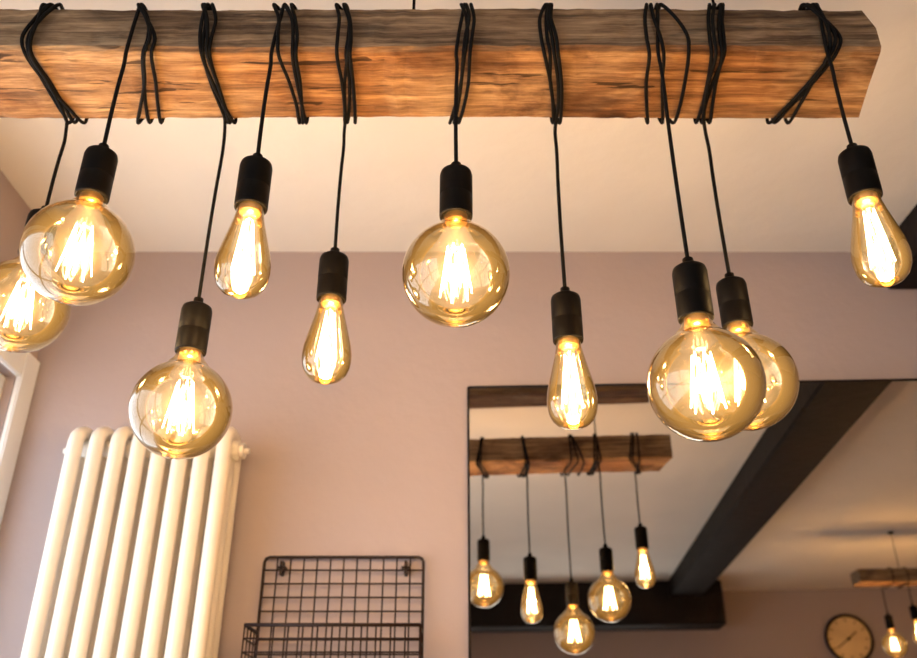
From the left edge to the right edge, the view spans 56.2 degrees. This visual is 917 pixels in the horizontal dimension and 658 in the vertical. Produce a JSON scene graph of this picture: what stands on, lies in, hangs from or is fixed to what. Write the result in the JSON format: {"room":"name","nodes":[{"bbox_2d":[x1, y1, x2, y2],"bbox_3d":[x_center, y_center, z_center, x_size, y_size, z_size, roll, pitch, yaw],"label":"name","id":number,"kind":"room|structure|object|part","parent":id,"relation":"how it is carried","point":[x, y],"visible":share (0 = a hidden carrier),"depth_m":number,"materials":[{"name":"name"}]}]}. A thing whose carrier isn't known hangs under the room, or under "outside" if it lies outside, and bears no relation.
{"room":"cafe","nodes":[
{"label":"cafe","id":0,"kind":"room"},
{"bbox_2d":[0,170,62,437],"bbox_3d":[-1.040,-0.120,-0.466,0.120,2.490,4.560,0,-27,0],"label":"wall","id":1,"kind":"structure","parent":0,"point":[14,210],"depth_m":1.90,"materials":[{"name":"paint"}]},
{"bbox_2d":[0,324,39,526],"bbox_3d":[-0.995,0.139,0.569,0.130,1.402,2.472,0,-27,0],"label":"window","id":2,"kind":"structure","parent":1,"relation":"in","point":[24,366],"depth_m":1.87,"materials":[{"name":"white paint"}]},
{"bbox_2d":[0,252,916,657],"bbox_3d":[1.410,0.945,1.617,5.020,2.490,0.120,0,-27,0],"label":"wall","id":3,"kind":"structure","parent":0,"point":[372,461],"depth_m":1.98,"materials":[{"name":"paint"}]},
{"bbox_2d":[241,556,424,657],"bbox_3d":[-0.235,0.887,1.504,0.334,0.991,0.133,0,-27,0],"label":"wall rack","id":4,"kind":"object","parent":3,"relation":"attached to","point":[282,567],"visible":1,"depth_m":1.70,"materials":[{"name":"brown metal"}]},
{"bbox_2d":[467,378,916,657],"bbox_3d":[0.711,0.818,1.568,1.383,1.575,0.080,0,-27,0],"label":"wall mirror","id":5,"kind":"object","parent":3,"relation":"attached to","point":[622,534],"visible":1,"depth_m":1.78,"materials":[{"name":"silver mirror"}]},
{"bbox_2d":[0,0,916,251],"bbox_3d":[1.410,-1.274,0.123,5.020,0.100,4.800,0,-27,0],"label":"ceiling","id":6,"kind":"structure","parent":0,"point":[780,188],"depth_m":1.83,"materials":[{"name":"beige paint"}]},
{"bbox_2d":[0,8,880,118],"bbox_3d":[-0.102,-0.380,1.237,1.395,0.083,0.144,0,-27,0],"label":"wooden beam","id":7,"kind":"structure","parent":6,"relation":"attached to","point":[403,60],"depth_m":1.19,"materials":[{"name":"brown wood"}]},
{"bbox_2d":[0,3,87,352],"bbox_3d":[-0.583,-0.204,1.177,0.125,0.466,0.221,0,-27,0],"label":"pendant light","id":8,"kind":"object","parent":7,"relation":"hanging from","point":[59,321],"visible":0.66,"depth_m":1.18,"materials":[{"name":"gold metal"}]},
{"bbox_3d":[-0.583,-0.043,1.149,0.125,0.152,0.125,0,-27,0],"label":"bulb glass","id":9,"kind":"part","parent":8,"relation":"part of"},
{"bbox_3d":[-0.569,-0.315,1.204,0.041,0.246,0.167,0,-27,0],"label":"cord","id":10,"kind":"part","parent":8,"relation":"part of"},
{"bbox_2d":[19,3,164,305],"bbox_3d":[-0.445,-0.224,1.127,0.125,0.477,0.220,0,-27,0],"label":"pendant light","id":11,"kind":"object","parent":7,"relation":"hanging from","point":[96,176],"visible":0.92,"depth_m":1.04,"materials":[{"name":"gold metal"}]},
{"bbox_3d":[-0.445,-0.101,1.011,0.125,0.152,0.125,0,-27,0],"label":"bulb glass","id":12,"kind":"part","parent":11,"relation":"part of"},
{"bbox_3d":[-0.443,-0.310,1.201,0.042,0.256,0.175,6,-28,-11],"label":"cord","id":13,"kind":"part","parent":11,"relation":"part of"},
{"bbox_2d":[128,3,237,459],"bbox_3d":[-0.347,-0.139,1.145,0.125,0.614,0.220,0,-27,0],"label":"pendant light","id":14,"kind":"object","parent":7,"relation":"hanging from","point":[191,344],"visible":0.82,"depth_m":1.11,"materials":[{"name":"gold metal"}]},
{"bbox_3d":[-0.347,0.088,1.082,0.125,0.152,0.125,0,-27,0],"label":"bulb glass","id":15,"kind":"part","parent":14,"relation":"part of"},
{"bbox_3d":[-0.342,-0.249,1.170,0.027,0.393,0.164,0,-27,0],"label":"cord","id":16,"kind":"part","parent":14,"relation":"part of","materials":[{"name":"black plastic"}]},
{"bbox_2d":[214,3,308,299],"bbox_3d":[-0.248,-0.220,1.142,0.068,0.471,0.190,0,-27,0],"label":"pendant light","id":17,"kind":"object","parent":7,"relation":"hanging from","point":[251,201],"visible":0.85,"depth_m":1.03,"materials":[{"name":"gold metal"}]},
{"bbox_3d":[-0.250,-0.097,1.009,0.064,0.132,0.064,0,-27,0],"label":"bulb glass","id":18,"kind":"part","parent":17,"relation":"part of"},
{"bbox_3d":[-0.236,-0.303,1.198,0.043,0.272,0.168,0,-27,0],"label":"cord","id":19,"kind":"part","parent":17,"relation":"part of","materials":[{"name":"black plastic"}]},
{"bbox_2d":[301,3,356,384],"bbox_3d":[-0.170,-0.190,1.153,0.064,0.514,0.192,0,-27,0],"label":"pendant light","id":20,"kind":"object","parent":7,"relation":"hanging from","point":[331,294],"visible":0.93,"depth_m":1.15,"materials":[{"name":"gold metal"}]},
{"bbox_3d":[-0.170,0.009,1.123,0.064,0.132,0.064,0,-27,0],"label":"bulb glass","id":21,"kind":"part","parent":20,"relation":"part of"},
{"bbox_3d":[-0.158,-0.284,1.188,0.031,0.315,0.170,0,-27,0],"label":"cord","id":22,"kind":"part","parent":20,"relation":"part of","materials":[{"name":"black plastic"}]},
{"bbox_2d":[402,3,509,327],"bbox_3d":[-0.003,-0.211,1.121,0.125,0.505,0.220,0,-27,0],"label":"pendant light","id":23,"kind":"object","parent":7,"relation":"hanging from","point":[456,199],"visible":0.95,"depth_m":1.03,"materials":[{"name":"gold metal"}]},
{"bbox_3d":[-0.003,-0.076,0.998,0.125,0.152,0.125,0,-27,0],"label":"bulb glass","id":24,"kind":"part","parent":23,"relation":"part of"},
{"bbox_3d":[0.003,-0.297,1.194,0.029,0.285,0.169,2,-27,-4],"label":"cord","id":25,"kind":"part","parent":23,"relation":"part of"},
{"bbox_2d":[538,3,597,429],"bbox_3d":[0.126,-0.162,1.140,0.064,0.576,0.193,-7,-28,13],"label":"pendant light","id":26,"kind":"object","parent":7,"relation":"hanging from","point":[566,312],"visible":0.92,"depth_m":1.12,"materials":[{"name":"gold metal"}]},
{"bbox_3d":[0.134,-0.257,1.173,0.029,0.377,0.170,-4,-27,8],"label":"cord","id":27,"kind":"part","parent":26,"relation":"part of","materials":[{"name":"black plastic"}]},
{"bbox_3d":[0.143,0.064,1.094,0.064,0.132,0.064,0,-27,0],"label":"bulb glass","id":28,"kind":"part","parent":26,"relation":"part of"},
{"bbox_2d":[643,3,766,441],"bbox_3d":[0.267,-0.150,1.089,0.125,0.643,0.220,0,-27,0],"label":"pendant light","id":29,"kind":"object","parent":7,"relation":"hanging from","point":[692,292],"visible":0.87,"depth_m":0.96,"materials":[{"name":"gold metal"}]},
{"bbox_3d":[0.290,-0.237,1.162,0.061,0.423,0.171,-3,-27,6],"label":"cord","id":30,"kind":"part","parent":29,"relation":"part of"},
{"bbox_3d":[0.267,0.047,0.935,0.125,0.152,0.125,0,-27,0],"label":"bulb glass","id":31,"kind":"part","parent":29,"relation":"part of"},
{"bbox_2d":[693,2,799,430],"bbox_3d":[0.367,-0.156,1.153,0.125,0.576,0.222,0,-27,0],"label":"pendant light","id":32,"kind":"object","parent":7,"relation":"hanging from","point":[736,317],"visible":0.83,"depth_m":1.13,"materials":[{"name":"gold metal"}]},
{"bbox_3d":[0.360,-0.267,1.178,0.032,0.355,0.169,-3,-27,5],"label":"cord","id":33,"kind":"part","parent":32,"relation":"part of","materials":[{"name":"black plastic"}]},
{"bbox_3d":[0.367,0.054,1.099,0.125,0.152,0.125,0,-27,0],"label":"bulb glass","id":34,"kind":"part","parent":32,"relation":"part of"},
{"bbox_2d":[765,3,911,287],"bbox_3d":[0.493,-0.227,1.146,0.064,0.455,0.189,0,-27,0],"label":"pendant light","id":35,"kind":"object","parent":7,"relation":"hanging from","point":[856,163],"visible":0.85,"depth_m":1.04,"materials":[{"name":"gold metal"}]},
{"bbox_3d":[0.484,-0.310,1.201,0.043,0.256,0.169,3,-27,-7],"label":"cord","id":36,"kind":"part","parent":35,"relation":"part of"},
{"bbox_3d":[0.493,-0.111,1.016,0.064,0.132,0.064,0,-27,0],"label":"bulb glass","id":37,"kind":"part","parent":35,"relation":"part of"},
{"bbox_2d":[877,204,916,288],"bbox_3d":[1.140,-1.089,0.253,0.210,0.110,4.160,0,-27,0],"label":"ceiling beam","id":38,"kind":"structure","parent":6,"relation":"attached to","point":[908,226],"depth_m":2.03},
{"bbox_2d":[412,0,714,8],"bbox_3d":[-0.108,-0.521,1.266,1.345,0.200,0.120,0,-27,0],"label":"cable","id":39,"kind":"object","parent":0,"point":[413,3],"depth_m":1.25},
{"bbox_3d":[1.410,1.033,-1.056,5.020,0.100,4.800,0,-27,0],"label":"floor","id":40,"kind":"structure","parent":0,"visible":0},
{"bbox_2d":[20,426,249,657],"bbox_3d":[-0.630,1.105,1.380,0.389,1.988,0.157,0,-27,0],"label":"radiator","id":41,"kind":"object","parent":40,"relation":"on","point":[135,561],"visible":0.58,"depth_m":1.66,"materials":[{"name":"metal"}]}
]}

